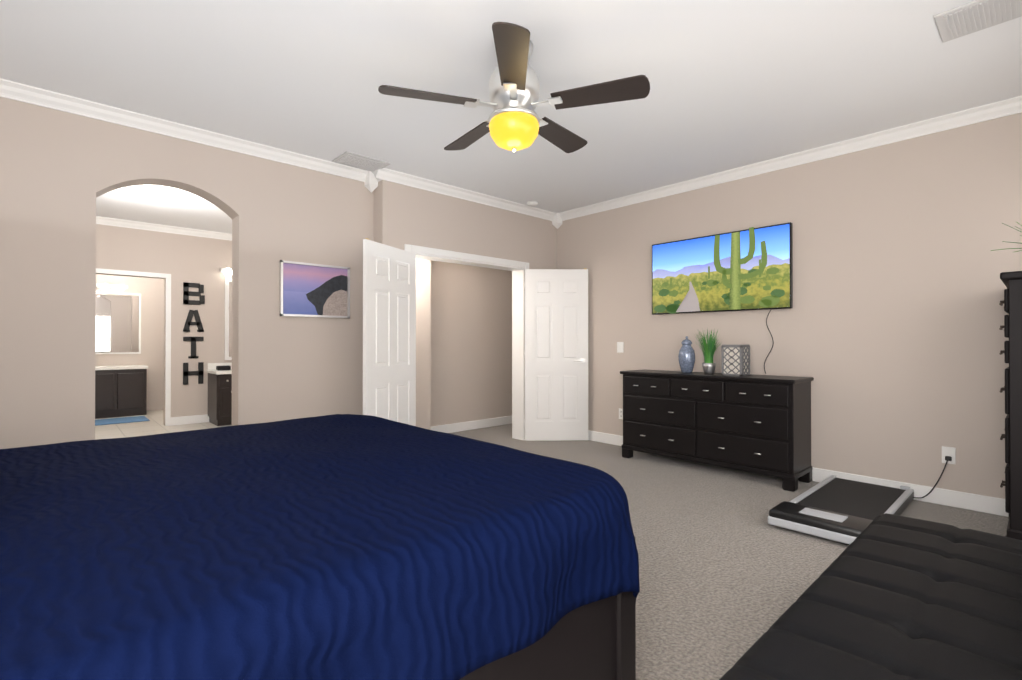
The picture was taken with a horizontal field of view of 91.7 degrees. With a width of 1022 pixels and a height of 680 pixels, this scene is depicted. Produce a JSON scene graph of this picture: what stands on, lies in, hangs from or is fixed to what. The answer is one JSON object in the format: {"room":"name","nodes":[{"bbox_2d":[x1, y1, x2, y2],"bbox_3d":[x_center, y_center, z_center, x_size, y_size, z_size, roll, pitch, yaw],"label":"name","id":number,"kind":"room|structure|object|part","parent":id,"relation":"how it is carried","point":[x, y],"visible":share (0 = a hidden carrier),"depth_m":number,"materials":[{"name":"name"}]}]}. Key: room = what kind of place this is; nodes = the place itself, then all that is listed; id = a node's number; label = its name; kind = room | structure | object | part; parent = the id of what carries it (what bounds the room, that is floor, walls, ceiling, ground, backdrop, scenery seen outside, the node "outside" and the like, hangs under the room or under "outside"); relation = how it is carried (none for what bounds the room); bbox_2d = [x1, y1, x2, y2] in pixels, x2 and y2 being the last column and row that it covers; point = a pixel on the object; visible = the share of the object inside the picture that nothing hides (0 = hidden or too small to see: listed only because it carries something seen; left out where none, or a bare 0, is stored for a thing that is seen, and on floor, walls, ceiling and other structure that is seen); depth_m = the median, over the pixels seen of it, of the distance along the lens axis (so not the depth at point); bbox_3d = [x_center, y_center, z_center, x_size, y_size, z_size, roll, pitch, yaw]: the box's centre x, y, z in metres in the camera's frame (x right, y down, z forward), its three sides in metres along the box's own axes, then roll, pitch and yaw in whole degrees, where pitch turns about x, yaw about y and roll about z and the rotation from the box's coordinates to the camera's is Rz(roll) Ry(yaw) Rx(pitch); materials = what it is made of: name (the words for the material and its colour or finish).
{"room":"bedroom","nodes":[
{"label":"bedroom","id":0,"kind":"room"},
{"bbox_2d":[95,410,231,439],"bbox_3d":[-4.488,1.236,6.010,2.950,0.060,6.120,0,0,-43],"label":"floor","id":1,"kind":"structure","parent":0,"point":[154,425],"depth_m":6.78,"materials":[{"name":"beige tile"}]},
{"bbox_2d":[95,365,147,418],"bbox_3d":[-6.454,0.826,7.766,1.190,0.780,0.565,0,0,-43],"label":"bathroom vanity","id":2,"kind":"object","parent":1,"relation":"on","point":[120,391],"visible":0.46,"depth_m":7.74,"materials":[{"name":"brown wood"}]},
{"bbox_2d":[95,416,149,425],"bbox_3d":[-5.826,1.208,7.307,0.750,0.012,0.600,0,0,-43],"label":"bath rug","id":3,"kind":"object","parent":1,"relation":"on","point":[120,420],"visible":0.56,"depth_m":7.31,"materials":[{"name":"blue fabric"}]},
{"bbox_2d":[207,363,231,425],"bbox_3d":[-4.065,0.763,7.179,0.485,0.900,0.575,0,0,-43],"label":"bathroom vanity","id":4,"kind":"object","parent":1,"relation":"on","point":[219,397],"depth_m":6.93,"materials":[{"name":"brown wood"}]},
{"bbox_3d":[-4.084,0.379,7.160,0.300,0.133,0.130,0,0,-43],"label":"decorative vanity items","id":5,"kind":"part","parent":4,"relation":"part of"},
{"bbox_2d":[95,224,231,425],"bbox_3d":[-5.117,-0.180,6.711,2.670,2.780,0.150,0,0,-43],"label":"wall","id":6,"kind":"structure","parent":0,"point":[180,258],"depth_m":6.94,"materials":[{"name":"paint"}]},
{"bbox_2d":[96,284,127,290],"bbox_3d":[-6.476,-0.832,8.057,0.400,0.100,0.128,0,0,-43],"label":"sconce","id":7,"kind":"object","parent":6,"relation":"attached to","point":[118,287],"visible":1,"depth_m":8.06,"materials":[{"name":"silver metal"}]},
{"bbox_2d":[95,291,140,353],"bbox_3d":[-6.514,-0.257,8.095,0.760,1.010,0.019,0,0,-43],"label":"mirror","id":8,"kind":"object","parent":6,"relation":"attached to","point":[118,323],"visible":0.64,"depth_m":8.14,"materials":[{"name":"clear glass"}]},
{"bbox_2d":[96,268,170,425],"bbox_3d":[-5.108,0.149,6.604,0.960,2.120,0.015,0,0,-43],"label":"door frame","id":9,"kind":"structure","parent":6,"relation":"attached to","point":[106,271],"depth_m":6.90,"materials":[{"name":"white wood"}]},
{"bbox_2d":[96,216,231,240],"bbox_3d":[-5.033,-1.526,6.643,2.490,0.087,0.074,0,0,-43],"label":"crown molding","id":10,"kind":"structure","parent":6,"relation":"attached to","point":[99,220],"depth_m":6.84,"materials":[{"name":"white wood"}]},
{"bbox_2d":[166,414,208,425],"bbox_3d":[-4.448,1.156,7.210,0.960,0.115,0.016,0,0,-43],"label":"baseboard","id":11,"kind":"structure","parent":6,"relation":"attached to","point":[182,420],"depth_m":7.05,"materials":[{"name":"white wood"}]},
{"bbox_2d":[183,310,203,331],"bbox_3d":[-4.556,-0.258,7.114,0.245,0.305,0.020,0,0,-43],"label":"sign","id":12,"kind":"object","parent":6,"relation":"attached to","point":[188,322],"depth_m":7.11,"materials":[{"name":"black"}]},
{"bbox_2d":[183,337,203,384],"bbox_3d":[-4.555,0.313,7.111,0.247,0.669,0.020,0,0,-43],"label":"sign","id":13,"kind":"object","parent":6,"relation":"attached to","point":[186,373],"depth_m":7.10,"materials":[{"name":"black metal"}]},
{"bbox_2d":[183,282,204,304],"bbox_3d":[-4.553,-0.647,7.119,0.259,0.310,0.020,0,0,-43],"label":"sign","id":14,"kind":"object","parent":6,"relation":"attached to","point":[187,293],"depth_m":7.11,"materials":[{"name":"black"}]},
{"bbox_2d":[220,268,231,276],"bbox_3d":[-4.149,-0.986,7.403,0.325,0.132,0.153,0,0,-43],"label":"sconce","id":15,"kind":"object","parent":6,"relation":"attached to","point":[227,272],"visible":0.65,"depth_m":7.31,"materials":[{"name":"white glass"}]},
{"bbox_2d":[225,278,231,359],"bbox_3d":[-4.170,-0.296,7.463,0.240,1.220,0.032,0,0,-43],"label":"bathroom mirror","id":16,"kind":"object","parent":6,"relation":"attached to","point":[228,318],"visible":0.29,"depth_m":7.40,"materials":[{"name":"white mirror"}]},
{"bbox_2d":[0,97,373,448],"bbox_3d":[-2.550,-0.197,3.779,3.150,2.780,0.200,0,0,-43],"label":"wall","id":17,"kind":"structure","parent":0,"point":[61,172],"depth_m":3.55,"materials":[{"name":"paint"}]},
{"bbox_2d":[0,78,377,192],"bbox_3d":[-2.415,-1.492,3.707,3.060,0.190,0.100,0,0,-43],"label":"crown molding","id":18,"kind":"structure","parent":17,"relation":"attached to","point":[12,90],"depth_m":3.63,"materials":[{"name":"white wood"}]},
{"bbox_2d":[280,260,349,317],"bbox_3d":[-1.723,-0.428,4.389,0.610,0.470,0.030,0,0,-43],"label":"picture","id":19,"kind":"object","parent":17,"relation":"attached to","point":[313,290],"visible":0.92,"depth_m":4.38,"materials":[{"name":"purple paper"}]},
{"bbox_2d":[416,258,511,429],"bbox_3d":[-0.072,-0.181,6.512,4.200,2.780,1.100,0,0,-43],"label":"wall","id":20,"kind":"structure","parent":0,"point":[463,343],"depth_m":6.53,"materials":[{"name":"paint"}]},
{"bbox_2d":[431,415,511,432],"bbox_3d":[-0.026,1.155,7.081,3.050,0.115,0.016,0,0,-43],"label":"baseboard","id":21,"kind":"structure","parent":20,"relation":"attached to","point":[469,425],"depth_m":6.62,"materials":[{"name":"white wood"}]},
{"bbox_2d":[373,180,556,439],"bbox_3d":[-0.377,-0.186,5.547,2.440,2.780,0.200,0,0,-43],"label":"wall","id":22,"kind":"structure","parent":0,"point":[404,214],"depth_m":5.26,"materials":[{"name":"paint"}]},
{"bbox_2d":[363,238,415,425],"bbox_3d":[-1.086,0.173,4.492,0.045,2.034,0.755,0,0,22],"label":"door","id":23,"kind":"structure","parent":22,"relation":"in","point":[389,332],"depth_m":4.44,"materials":[{"name":"white wood"}]},
{"bbox_2d":[372,168,555,225],"bbox_3d":[-0.341,-1.515,5.388,2.414,0.125,0.095,0,0,-43],"label":"crown molding","id":24,"kind":"structure","parent":22,"relation":"attached to","point":[380,174],"depth_m":5.19,"materials":[{"name":"white wood"}]},
{"bbox_2d":[404,244,528,439],"bbox_3d":[-0.474,0.143,5.444,1.700,2.120,0.218,0,0,-43],"label":"door frame","id":25,"kind":"structure","parent":22,"relation":"attached to","point":[516,268],"depth_m":5.92,"materials":[{"name":"white wood"}]},
{"bbox_2d":[524,268,587,440],"bbox_3d":[0.535,0.180,5.869,0.755,2.034,0.135,0,0,-1],"label":"door","id":26,"kind":"structure","parent":22,"relation":"in","point":[556,354],"depth_m":5.85,"materials":[{"name":"painted wood"},{"name":"nickel"}]},
{"bbox_2d":[0,0,1021,233],"bbox_3d":[-1.411,-1.637,5.538,7.500,0.120,11.020,0,0,-43],"label":"ceiling","id":27,"kind":"structure","parent":0,"point":[736,83],"depth_m":2.98,"materials":[{"name":"white paint"}]},
{"bbox_2d":[332,151,390,171],"bbox_3d":[-1.333,-1.574,4.424,0.420,0.018,0.300,0,0,-43],"label":"ceiling vent","id":28,"kind":"object","parent":27,"relation":"in","point":[358,161],"visible":0.96,"depth_m":4.39,"materials":[{"name":"grey metal"}]},
{"bbox_2d":[378,22,649,152],"bbox_3d":[0.015,-1.305,2.740,1.363,0.575,1.358,0,0,-43],"label":"fan","id":29,"kind":"object","parent":27,"relation":"hanging from","point":[514,123],"visible":1,"depth_m":2.58,"materials":[{"name":"brown wood"}]},
{"bbox_2d":[527,201,537,206],"bbox_3d":[0.245,-1.558,5.722,0.130,0.034,0.130,0,0,-43],"label":"smoke detector","id":30,"kind":"object","parent":27,"relation":"attached to","point":[532,203],"visible":1,"depth_m":5.68,"materials":[{"name":"white plastic"}]},
{"bbox_2d":[934,0,1021,42],"bbox_3d":[2.299,-1.585,2.432,0.310,0.018,0.310,0,0,-43],"label":"ceiling vent","id":31,"kind":"object","parent":27,"relation":"in","point":[966,19],"visible":0.98,"depth_m":2.43,"materials":[{"name":"grey metal"}]},
{"bbox_2d":[449,424,1008,679],"bbox_3d":[0.288,1.223,3.688,7.500,0.060,6.020,0,0,-43],"label":"floor","id":32,"kind":"structure","parent":0,"point":[729,575],"depth_m":2.80,"materials":[{"name":"beige carpet"}]},
{"bbox_2d":[0,414,639,679],"bbox_3d":[-1.042,0.476,1.553,2.321,1.410,2.104,0,0,-43],"label":"bed","id":33,"kind":"object","parent":32,"relation":"on","point":[346,547],"visible":1,"depth_m":1.13,"materials":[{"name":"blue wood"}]},
{"bbox_3d":[-1.089,0.476,1.509,2.192,1.410,2.050,0,0,-43],"label":"frame","id":34,"kind":"part","parent":33,"relation":"part of","materials":[{"name":"brown wood"}]},
{"bbox_2d":[620,369,813,491],"bbox_3d":[1.815,0.761,4.588,0.481,0.875,1.620,0,0,-43],"label":"dresser","id":35,"kind":"object","parent":32,"relation":"on","point":[757,424],"visible":1,"depth_m":4.26,"materials":[{"name":"brown wood"}]},
{"bbox_2d":[678,336,694,372],"bbox_3d":[1.687,0.148,4.759,0.156,0.350,0.156,0,0,-43],"label":"decorative jar","id":36,"kind":"object","parent":35,"relation":"on","point":[686,356],"visible":1,"depth_m":4.71,"materials":[{"name":"ceramic"}]},
{"bbox_2d":[694,329,721,373],"bbox_3d":[1.838,0.113,4.606,0.310,0.418,0.261,0,0,-43],"label":"potted plant","id":37,"kind":"object","parent":35,"relation":"on","point":[709,348],"visible":1,"depth_m":4.56,"materials":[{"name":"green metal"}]},
{"bbox_2d":[721,345,749,375],"bbox_3d":[2.003,0.186,4.418,0.182,0.270,0.182,0,0,-43],"label":"decorative lantern","id":38,"kind":"object","parent":35,"relation":"on","point":[735,360],"visible":1,"depth_m":4.36,"materials":[{"name":"white metal"}]},
{"bbox_2d":[768,475,913,544],"bbox_3d":[2.295,1.132,3.387,1.346,0.118,0.546,0,0,-43],"label":"treadmill","id":39,"kind":"object","parent":32,"relation":"on","point":[839,510],"visible":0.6,"depth_m":3.23,"materials":[{"name":"black plastic"}]},
{"bbox_2d":[913,458,948,497],"bbox_3d":[2.994,1.004,3.587,0.097,0.308,0.252,0,0,-43],"label":"power cord","id":40,"kind":"object","parent":39,"relation":"attached to","point":[936,482],"visible":0.9,"depth_m":3.54,"materials":[{"name":"grey plastic"}]},
{"bbox_2d":[719,513,1021,679],"bbox_3d":[1.335,0.749,1.311,1.760,0.861,0.933,0,0,-43],"label":"futon","id":41,"kind":"object","parent":32,"relation":"on","point":[886,596],"visible":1,"depth_m":1.36,"materials":[{"name":"black leather"}]},
{"bbox_2d":[999,271,1021,539],"bbox_3d":[3.154,0.413,2.822,0.904,1.550,0.507,0,0,-43],"label":"chest","id":42,"kind":"object","parent":32,"relation":"on","point":[1012,350],"visible":0.92,"depth_m":2.67,"materials":[{"name":"brown wood"}]},
{"bbox_2d":[991,222,1021,251],"bbox_3d":[2.949,-0.540,2.653,0.497,0.351,0.544,0,0,-43],"label":"potted plant","id":43,"kind":"object","parent":42,"relation":"on","point":[1012,242],"visible":1,"depth_m":2.80,"materials":[{"name":"white"}]},
{"bbox_2d":[557,113,1021,498],"bbox_3d":[2.126,-0.191,4.752,0.150,2.780,4.770,0,0,-43],"label":"wall","id":44,"kind":"structure","parent":0,"point":[888,336],"depth_m":3.90,"materials":[{"name":"paint"}]},
{"bbox_2d":[617,342,623,352],"bbox_3d":[1.232,0.094,5.596,0.010,0.120,0.085,0,0,-43],"label":"light switch","id":45,"kind":"object","parent":44,"relation":"attached to","point":[620,347],"visible":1,"depth_m":5.59,"materials":[{"name":"white plastic"}]},
{"bbox_2d":[619,408,622,418],"bbox_3d":[1.243,0.844,5.581,0.008,0.120,0.075,0,0,-43],"label":"electrical outlet","id":46,"kind":"object","parent":44,"relation":"attached to","point":[620,413],"visible":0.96,"depth_m":5.59,"materials":[{"name":"white plastic"}]},
{"bbox_2d":[652,222,792,314],"bbox_3d":[1.966,-0.636,4.770,0.055,0.753,1.350,0,0,-43],"label":"tv","id":47,"kind":"object","parent":44,"relation":"attached to","point":[751,268],"visible":1,"depth_m":4.67,"materials":[{"name":"black plastic"},{"name":"glass screen showing a desert picture"}]},
{"bbox_2d":[764,309,773,373],"bbox_3d":[2.303,0.025,4.431,0.007,0.578,0.083,0,0,-43],"label":"cord","id":48,"kind":"object","parent":47,"relation":"hanging from","point":[772,339],"visible":1,"depth_m":4.43,"materials":[{"name":"grey plastic"}]},
{"bbox_2d":[554,96,1021,228],"bbox_3d":[2.073,-1.487,4.635,0.095,0.190,4.480,0,0,-43],"label":"crown molding","id":49,"kind":"structure","parent":44,"relation":"attached to","point":[1011,106],"depth_m":4.10,"materials":[{"name":"white wood"}]},
{"bbox_2d":[588,430,1008,516],"bbox_3d":[2.123,1.141,4.625,0.016,0.115,4.540,0,0,-43],"label":"baseboard","id":50,"kind":"structure","parent":44,"relation":"attached to","point":[973,502],"depth_m":3.62,"materials":[{"name":"white wood"}]},
{"bbox_2d":[942,446,955,464],"bbox_3d":[3.122,0.832,3.538,0.030,0.120,0.075,0,0,-43],"label":"electrical outlet","id":51,"kind":"object","parent":44,"relation":"attached to","point":[949,453],"visible":1,"depth_m":3.54,"materials":[{"name":"white plastic"}]}
]}

